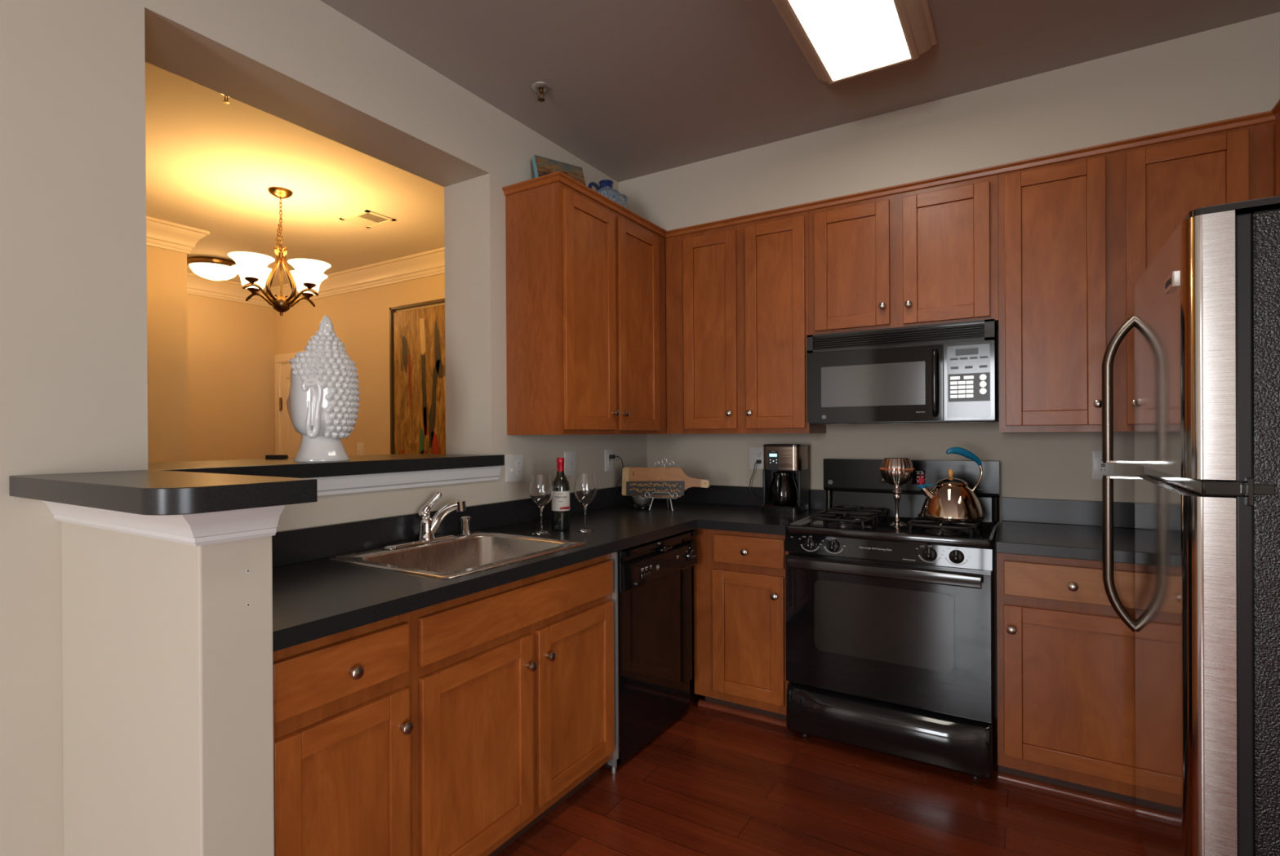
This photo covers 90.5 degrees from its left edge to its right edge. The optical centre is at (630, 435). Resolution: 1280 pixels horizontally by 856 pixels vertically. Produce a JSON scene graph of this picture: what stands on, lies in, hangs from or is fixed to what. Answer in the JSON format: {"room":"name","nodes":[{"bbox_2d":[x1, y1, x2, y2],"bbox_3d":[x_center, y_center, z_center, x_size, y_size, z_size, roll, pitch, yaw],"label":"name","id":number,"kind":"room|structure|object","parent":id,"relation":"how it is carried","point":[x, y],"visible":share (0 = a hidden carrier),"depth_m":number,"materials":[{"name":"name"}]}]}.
{"room":"kitchen","nodes":[
{"label":"kitchen","id":0,"kind":"room"},
{"bbox_2d":[146,244,188,462],"bbox_3d":[-4.180,-0.049,3.891,1.480,2.702,1.990,0,0,32],"label":"wall","id":1,"kind":"structure","parent":0,"point":[166,269],"depth_m":4.24,"materials":[{"name":"beige paint"}]},
{"bbox_2d":[61,521,274,855],"bbox_3d":[-1.024,0.712,1.379,0.673,1.157,0.132,0,0,32],"label":"wall","id":2,"kind":"structure","parent":0,"point":[167,666],"depth_m":1.24,"materials":[{"name":"beige paint"}]},
{"bbox_2d":[41,500,284,546],"bbox_3d":[-1.020,0.166,1.345,0.719,0.064,0.178,0,0,32],"label":"trim","id":3,"kind":"structure","parent":2,"relation":"attached to","point":[215,527],"depth_m":1.20,"materials":[{"name":"white paint"}]},
{"bbox_2d":[186,293,274,461],"bbox_3d":[-3.844,-0.055,5.710,0.120,2.702,1.450,0,0,32],"label":"wall","id":4,"kind":"structure","parent":0,"point":[231,353],"depth_m":5.84,"materials":[{"name":"beige paint"}]},
{"bbox_2d":[0,0,647,855],"bbox_3d":[-2.004,-0.053,0.717,0.280,2.702,7.720,0,0,32],"label":"wall","id":5,"kind":"structure","parent":0,"point":[73,367],"depth_m":1.60,"materials":[{"name":"beige paint"}]},
{"bbox_2d":[8,453,504,515],"bbox_3d":[-0.887,0.108,2.025,1.262,0.046,1.556,0,0,32],"label":"bar","id":6,"kind":"object","parent":5,"relation":"on","point":[190,487],"visible":0.92,"depth_m":1.28,"materials":[{"name":"black stone"}]},
{"bbox_2d":[265,454,287,459],"bbox_3d":[-1.313,0.078,2.356,0.066,0.016,0.033,0,0,0],"label":"box","id":7,"kind":"object","parent":6,"relation":"on","point":[268,456],"visible":1,"depth_m":2.34,"materials":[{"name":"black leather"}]},
{"bbox_2d":[286,315,359,462],"bbox_3d":[-1.050,-0.166,2.177,0.220,0.502,0.216,0,0,9],"label":"sculpture","id":8,"kind":"object","parent":6,"relation":"on","point":[322,405],"visible":1,"depth_m":2.11,"materials":[{"name":"white ceramic"}]},
{"bbox_2d":[146,216,444,307],"bbox_3d":[-3.165,-1.323,2.911,4.010,0.160,5.220,0,0,32],"label":"trim","id":9,"kind":"structure","parent":5,"relation":"attached to","point":[160,233],"depth_m":5.22,"materials":[{"name":"beige paint"}]},
{"bbox_2d":[308,466,501,496],"bbox_3d":[-0.914,0.162,2.166,0.026,0.060,1.325,0,0,32],"label":"trim","id":10,"kind":"structure","parent":5,"relation":"attached to","point":[326,486],"depth_m":2.30,"materials":[{"name":"white paint"}]},
{"bbox_2d":[505,454,523,482],"bbox_3d":[-0.509,0.144,2.820,0.018,0.122,0.115,0,0,32],"label":"switch plate","id":11,"kind":"object","parent":5,"relation":"attached to","point":[513,463],"visible":1,"depth_m":2.81,"materials":[{"name":"white plastic"}]},
{"bbox_2d":[515,468,521,475],"bbox_3d":[-0.499,0.164,2.841,0.003,0.033,0.033,0,0,32],"label":"socket","id":12,"kind":"object","parent":11,"relation":"attached to","point":[518,471],"depth_m":2.84,"materials":[{"name":"white plastic"}]},
{"bbox_2d":[515,460,521,467],"bbox_3d":[-0.499,0.124,2.841,0.003,0.033,0.033,0,0,32],"label":"socket","id":13,"kind":"object","parent":11,"relation":"attached to","point":[518,463],"depth_m":2.84,"materials":[{"name":"white plastic"}]},
{"bbox_2d":[271,484,826,567],"bbox_3d":[-0.135,0.337,2.429,1.066,0.104,2.596,0,0,32],"label":"backsplash","id":14,"kind":"structure","parent":5,"relation":"attached to","point":[289,547],"depth_m":2.48,"materials":[{"name":"black laminate"}]},
{"bbox_2d":[564,451,576,476],"bbox_3d":[-0.297,0.140,3.168,0.008,0.120,0.095,0,0,32],"label":"wall plate","id":15,"kind":"object","parent":5,"relation":"attached to","point":[570,458],"visible":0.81,"depth_m":3.16,"materials":[{"name":"white plastic"}]},
{"bbox_2d":[505,180,666,435],"bbox_3d":[-0.156,-0.534,3.079,0.346,1.054,0.910,0,0,32],"label":"upper cabinet","id":16,"kind":"object","parent":5,"relation":"attached to","point":[585,280],"visible":1,"depth_m":2.77,"materials":[{"name":"brown wood"}]},
{"bbox_2d":[531,155,586,185],"bbox_3d":[-0.317,-1.168,2.923,0.249,0.213,0.100,0,0,-34],"label":"canvas painting","id":17,"kind":"object","parent":16,"relation":"on","point":[542,166],"visible":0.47,"depth_m":2.92,"materials":[{"name":"fabric"}]},
{"bbox_2d":[587,179,627,208],"bbox_3d":[-0.109,-1.162,3.156,0.240,0.200,0.197,0,0,-15],"label":"ceramic jug","id":18,"kind":"object","parent":16,"relation":"on","point":[605,188],"visible":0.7,"depth_m":3.09,"materials":[{"name":"blue ceramic"}]},
{"bbox_2d":[502,99,1279,237],"bbox_3d":[0.723,-1.075,2.292,2.674,0.030,1.336,0,0,32],"label":"crown molding","id":19,"kind":"structure","parent":16,"relation":"on","point":[1273,114],"depth_m":2.65,"materials":[{"name":"brown wood"}]},
{"bbox_2d":[604,449,613,471],"bbox_3d":[-0.113,0.134,3.462,0.009,0.118,0.078,0,0,32],"label":"wall outlet","id":20,"kind":"object","parent":5,"relation":"attached to","point":[608,462],"visible":1,"depth_m":3.45,"materials":[{"name":"white plastic"}]},
{"bbox_2d":[608,454,611,466],"bbox_3d":[-0.111,0.134,3.460,0.004,0.066,0.033,0,0,32],"label":"socket","id":21,"kind":"object","parent":20,"relation":"attached to","point":[609,460],"depth_m":3.45,"materials":[{"name":"white plastic"}]},
{"bbox_2d":[608,454,631,506],"bbox_3d":[-0.039,0.243,3.464,0.139,0.281,0.078,0,0,14],"label":"power cord","id":22,"kind":"object","parent":5,"relation":"attached to","point":[611,456],"visible":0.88,"depth_m":3.46,"materials":[{"name":"black rubber"}]},
{"bbox_2d":[273,273,444,456],"bbox_3d":[-1.787,-0.066,5.207,4.120,2.702,0.120,0,0,32],"label":"wall","id":23,"kind":"structure","parent":0,"point":[360,319],"depth_m":5.42,"materials":[{"name":"beige paint"}]},
{"bbox_2d":[275,352,297,454],"bbox_3d":[-3.020,0.253,5.892,0.970,2.075,0.030,0,0,32],"label":"trim","id":24,"kind":"structure","parent":23,"relation":"attached to","point":[280,359],"depth_m":6.10,"materials":[{"name":"beige paint"}]},
{"bbox_2d":[279,363,302,457],"bbox_3d":[-3.032,0.294,5.898,0.803,1.973,0.031,0,0,32],"label":"door","id":25,"kind":"structure","parent":23,"relation":"in","point":[291,439],"depth_m":6.04,"materials":[{"name":"beige paint"}]},
{"bbox_2d":[356,443,364,455],"bbox_3d":[-2.331,0.123,5.467,0.090,0.125,0.018,0,0,32],"label":"light switch","id":26,"kind":"object","parent":23,"relation":"attached to","point":[360,446],"visible":0.85,"depth_m":5.46,"materials":[{"name":"white plastic"}]},
{"bbox_2d":[389,297,445,454],"bbox_3d":[-1.503,-0.303,4.928,1.060,1.495,0.048,0,0,32],"label":"framed painting","id":27,"kind":"object","parent":23,"relation":"attached to","point":[417,355],"visible":0.57,"depth_m":5.02,"materials":[{"name":"brown metal"}]},
{"bbox_2d":[145,0,1279,287],"bbox_3d":[-1.379,-1.457,0.423,10.100,0.100,7.900,0,0,32],"label":"ceiling","id":28,"kind":"structure","parent":0,"point":[639,87],"depth_m":2.61,"materials":[{"name":"paint"}]},
{"bbox_2d":[186,256,237,280],"bbox_3d":[-3.380,-1.340,5.158,0.400,0.136,0.400,0,0,32],"label":"flush light","id":29,"kind":"object","parent":28,"relation":"attached to","point":[215,268],"visible":0.84,"depth_m":5.04,"materials":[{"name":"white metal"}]},
{"bbox_2d":[217,92,229,103],"bbox_3d":[-1.659,-1.390,2.604,0.064,0.042,0.064,0,0,32],"label":"sprinkler","id":30,"kind":"object","parent":28,"relation":"attached to","point":[224,101],"visible":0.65,"depth_m":2.60,"materials":[{"name":"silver metal"}]},
{"bbox_2d":[227,186,331,315],"bbox_3d":[-2.011,-1.050,3.653,0.505,0.722,0.505,0,0,-29],"label":"chandelier","id":31,"kind":"object","parent":28,"relation":"hanging from","point":[251,268],"visible":1,"depth_m":3.60,"materials":[{"name":"brown metal"}]},
{"bbox_2d":[339,209,395,228],"bbox_3d":[-1.708,-1.410,4.131,0.285,0.008,0.215,0,0,32],"label":"ceiling vent","id":32,"kind":"object","parent":28,"relation":"in","point":[367,219],"visible":1,"depth_m":4.13,"materials":[{"name":"white metal"}]},
{"bbox_2d":[531,81,551,102],"bbox_3d":[-0.361,-1.392,2.579,0.080,0.052,0.080,0,0,32],"label":"sprinkler","id":33,"kind":"object","parent":28,"relation":"attached to","point":[541,87],"visible":1,"depth_m":2.57,"materials":[{"name":"silver metal"}]},
{"bbox_2d":[772,0,937,84],"bbox_3d":[0.559,-1.381,1.812,0.426,0.080,1.384,0,0,32],"label":"ceiling light","id":34,"kind":"object","parent":28,"relation":"attached to","point":[841,40],"visible":1,"depth_m":2.13,"materials":[{"name":"white plastic"}]},
{"bbox_2d":[496,657,1146,855],"bbox_3d":[-1.349,1.326,0.256,9.890,0.060,7.820,0,0,32],"label":"floor","id":35,"kind":"structure","parent":0,"point":[712,783],"depth_m":2.18,"materials":[{"name":"brown wood"}]},
{"bbox_2d":[272,612,413,855],"bbox_3d":[-0.884,0.864,1.594,0.640,0.852,0.376,0,0,32],"label":"base cabinet","id":36,"kind":"object","parent":35,"relation":"on","point":[343,726],"visible":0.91,"depth_m":1.44,"materials":[{"name":"brown wood"}]},
{"bbox_2d":[410,553,614,855],"bbox_3d":[-0.541,0.860,2.141,0.640,0.852,0.914,0,0,32],"label":"base cabinet","id":37,"kind":"object","parent":35,"relation":"on","point":[512,684],"visible":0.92,"depth_m":1.90,"materials":[{"name":"brown wood"}]},
{"bbox_2d":[271,484,826,652],"bbox_3d":[-0.134,0.357,2.429,1.066,0.144,2.596,0,0,32],"label":"countertop","id":38,"kind":"structure","parent":37,"relation":"on","point":[315,597],"depth_m":2.12,"materials":[{"name":"black stone"}]},
{"bbox_2d":[382,492,466,549],"bbox_3d":[-0.724,0.297,2.277,0.138,0.179,0.316,0,0,32],"label":"faucet","id":39,"kind":"object","parent":38,"relation":"on","point":[428,526],"visible":1,"depth_m":2.31,"materials":[{"name":"silver metal"}]},
{"bbox_2d":[328,515,585,578],"bbox_3d":[-0.563,0.439,2.159,0.557,0.250,0.660,0,0,32],"label":"sink","id":40,"kind":"object","parent":38,"relation":"in","point":[461,555],"depth_m":2.32,"materials":[{"name":"silver metal"}]},
{"bbox_2d":[529,474,553,534],"bbox_3d":[-0.355,0.273,2.539,0.094,0.233,0.094,0,0,32],"label":"wine glass","id":41,"kind":"object","parent":38,"relation":"on","point":[541,491],"visible":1,"depth_m":2.51,"materials":[{"name":"clear glass"}]},
{"bbox_2d":[551,457,569,531],"bbox_3d":[-0.287,0.239,2.622,0.076,0.299,0.076,0,0,32],"label":"wine bottle","id":42,"kind":"object","parent":38,"relation":"on","point":[561,486],"visible":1,"depth_m":2.59,"materials":[{"name":"green glass"}]},
{"bbox_2d":[573,473,596,532],"bbox_3d":[-0.183,0.272,2.597,0.094,0.233,0.094,0,0,32],"label":"wine glass","id":43,"kind":"object","parent":38,"relation":"on","point":[585,486],"visible":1,"depth_m":2.56,"materials":[{"name":"clear glass"}]},
{"bbox_2d":[631,496,652,509],"bbox_3d":[0.063,0.354,3.372,0.110,0.062,0.110,0,0,32],"label":"bowl","id":44,"kind":"object","parent":38,"relation":"on","point":[641,502],"visible":0.84,"depth_m":3.33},
{"bbox_2d":[644,458,678,511],"bbox_3d":[0.187,0.250,3.290,0.177,0.266,0.149,0,0,32],"label":"easel","id":45,"kind":"object","parent":38,"relation":"on","point":[664,465],"visible":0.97,"depth_m":3.26,"materials":[{"name":"silver metal"}]},
{"bbox_2d":[626,480,684,495],"bbox_3d":[0.127,0.271,3.272,0.313,0.081,0.014,0,0,20],"label":"plaque","id":46,"kind":"object","parent":45,"relation":"on","point":[633,488],"visible":1,"depth_m":3.27,"materials":[{"name":"grey stone"}]},
{"bbox_2d":[622,466,710,497],"bbox_3d":[0.180,0.239,3.270,0.468,0.152,0.029,0,0,20],"label":"cutting board","id":47,"kind":"object","parent":45,"relation":"on","point":[628,474],"visible":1,"depth_m":3.27,"materials":[{"name":"brown wood"}]},
{"bbox_2d":[761,444,808,514],"bbox_3d":[0.781,0.211,3.211,0.198,0.340,0.209,0,0,32],"label":"coffee maker","id":48,"kind":"object","parent":38,"relation":"on","point":[785,472],"visible":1,"depth_m":3.15,"materials":[{"name":"black plastic"}]},
{"bbox_2d":[603,529,697,773],"bbox_3d":[-0.116,0.858,2.790,0.652,0.848,0.632,0,0,32],"label":"dishwasher","id":49,"kind":"object","parent":35,"relation":"on","point":[651,595],"visible":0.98,"depth_m":2.59,"materials":[{"name":"black metal"}]},
{"bbox_2d":[693,528,789,727],"bbox_3d":[0.636,0.851,3.081,0.454,0.852,0.640,0,0,32],"label":"base cabinet","id":50,"kind":"object","parent":35,"relation":"on","point":[740,626],"visible":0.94,"depth_m":2.84,"materials":[{"name":"brown wood"}]},
{"bbox_2d":[784,458,999,780],"bbox_3d":[1.130,0.695,2.717,0.766,1.160,0.714,0,0,32],"label":"gas stove","id":51,"kind":"object","parent":35,"relation":"on","point":[891,631],"visible":0.96,"depth_m":2.47,"materials":[{"name":"black metal"}]},
{"bbox_2d":[785,510,999,549],"bbox_3d":[1.145,0.389,2.745,0.764,0.035,0.648,0,0,32],"label":"cooktop","id":52,"kind":"object","parent":51,"relation":"in","point":[874,531],"depth_m":2.55,"materials":[{"name":"black metal"}]},
{"bbox_2d":[879,457,914,526],"bbox_3d":[1.149,0.240,2.730,0.140,0.288,0.139,0,0,32],"label":"goblet","id":53,"kind":"object","parent":51,"relation":"on","point":[897,472],"visible":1,"depth_m":2.69,"materials":[{"name":"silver metal"}]},
{"bbox_2d":[880,457,913,486],"bbox_3d":[1.149,0.156,2.730,0.130,0.120,0.130,0,0,32],"label":"bowl","id":54,"kind":"object","parent":53,"relation":"on","point":[897,472],"depth_m":2.68,"materials":[{"name":"metal"}]},
{"bbox_2d":[915,447,984,522],"bbox_3d":[1.310,0.193,2.590,0.242,0.294,0.236,0,0,32],"label":"tea kettle","id":55,"kind":"object","parent":51,"relation":"on","point":[951,500],"visible":1,"depth_m":2.53,"materials":[{"name":"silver metal"}]},
{"bbox_2d":[996,552,1135,813],"bbox_3d":[1.712,0.847,2.407,0.533,0.852,0.640,0,0,32],"label":"base cabinet","id":56,"kind":"object","parent":35,"relation":"on","point":[1066,659],"visible":0.63,"depth_m":2.20,"materials":[{"name":"brown wood"}]},
{"bbox_2d":[995,497,1134,564],"bbox_3d":[1.963,0.346,2.265,1.114,0.144,0.648,0,0,32],"label":"countertop","id":57,"kind":"structure","parent":56,"relation":"on","point":[1041,527],"depth_m":2.55,"materials":[{"name":"black stone"}]},
{"bbox_2d":[1102,195,1279,855],"bbox_3d":[1.660,0.395,1.514,0.800,1.760,0.804,0,0,32],"label":"refrigerator","id":58,"kind":"object","parent":35,"relation":"on","point":[1205,322],"visible":1,"depth_m":1.33,"materials":[{"name":"silver metal"}]},
{"bbox_2d":[646,272,1145,657],"bbox_3d":[1.386,-0.078,3.077,2.960,2.702,0.120,0,0,32],"label":"wall","id":59,"kind":"structure","parent":0,"point":[1051,465],"depth_m":2.98,"materials":[{"name":"beige paint"}]},
{"bbox_2d":[665,210,826,434],"bbox_3d":[0.584,-0.538,3.301,0.768,1.054,0.346,0,0,32],"label":"upper cabinet","id":60,"kind":"object","parent":59,"relation":"attached to","point":[737,295],"visible":1,"depth_m":3.17,"materials":[{"name":"brown wood"}]},
{"bbox_2d":[749,447,763,469],"bbox_3d":[0.694,0.122,3.436,0.100,0.118,0.008,0,0,32],"label":"wall outlet","id":61,"kind":"object","parent":59,"relation":"attached to","point":[755,453],"visible":0.84,"depth_m":3.44,"materials":[{"name":"white plastic"}]},
{"bbox_2d":[755,452,761,457],"bbox_3d":[0.698,0.102,3.431,0.033,0.033,0.003,0,0,32],"label":"socket","id":62,"kind":"object","parent":61,"relation":"attached to","point":[758,455],"depth_m":3.43,"materials":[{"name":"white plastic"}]},
{"bbox_2d":[749,459,763,499],"bbox_3d":[0.710,0.237,3.397,0.141,0.214,0.038,0,0,37],"label":"power cord","id":63,"kind":"object","parent":59,"relation":"attached to","point":[757,461],"visible":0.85,"depth_m":3.41,"materials":[{"name":"black rubber"}]},
{"bbox_2d":[808,173,998,335],"bbox_3d":[1.236,-0.770,2.891,0.773,0.596,0.346,0,0,32],"label":"upper cabinet","id":64,"kind":"object","parent":59,"relation":"attached to","point":[929,255],"visible":0.98,"depth_m":2.75,"materials":[{"name":"brown wood"}]},
{"bbox_2d":[806,319,998,425],"bbox_3d":[1.224,-0.262,2.877,0.758,0.416,0.387,0,0,32],"label":"microwave","id":65,"kind":"object","parent":64,"relation":"attached to","point":[942,372],"visible":1,"depth_m":2.73,"materials":[{"name":"black metal"}]},
{"bbox_2d":[1001,497,1134,528],"bbox_3d":[2.129,0.324,2.531,1.114,0.104,0.020,0,0,32],"label":"backsplash","id":66,"kind":"structure","parent":59,"relation":"attached to","point":[1066,512],"depth_m":2.70,"materials":[{"name":"black laminate"}]},
{"bbox_2d":[1092,450,1114,479],"bbox_3d":[1.968,0.122,2.638,0.075,0.122,0.009,0,0,32],"label":"wall outlet","id":67,"kind":"object","parent":59,"relation":"attached to","point":[1099,468],"visible":0.75,"depth_m":2.64,"materials":[{"name":"white plastic"}]},
{"bbox_2d":[1097,457,1108,473],"bbox_3d":[1.966,0.122,2.636,0.033,0.066,0.004,0,0,32],"label":"socket","id":68,"kind":"object","parent":67,"relation":"attached to","point":[1102,468],"depth_m":2.64,"materials":[{"name":"white plastic"}]},
{"bbox_2d":[998,120,1275,432],"bbox_3d":[1.912,-0.544,2.469,0.818,1.054,0.346,0,0,32],"label":"upper cabinet","id":69,"kind":"object","parent":59,"relation":"attached to","point":[1077,237],"visible":0.68,"depth_m":2.41,"materials":[{"name":"brown wood"}]},
{"bbox_2d":[617,11,1279,231],"bbox_3d":[1.268,-1.250,2.895,2.959,0.356,0.300,0,0,32],"label":"wall","id":70,"kind":"structure","parent":0,"point":[1230,71],"depth_m":2.58,"materials":[{"name":"beige paint"}]},
{"bbox_3d":[3.011,-0.081,0.396,2.640,2.702,2.940,0,0,32],"label":"wall","id":71,"kind":"structure","parent":0,"visible":0},
{"bbox_2d":[1275,115,1279,195],"bbox_3d":[1.946,-0.812,1.517,0.348,0.512,1.318,0,0,32],"label":"upper cabinet","id":72,"kind":"object","parent":71,"relation":"attached to","point":[1277,121],"visible":0.54,"depth_m":2.09,"materials":[{"name":"brown wood"}]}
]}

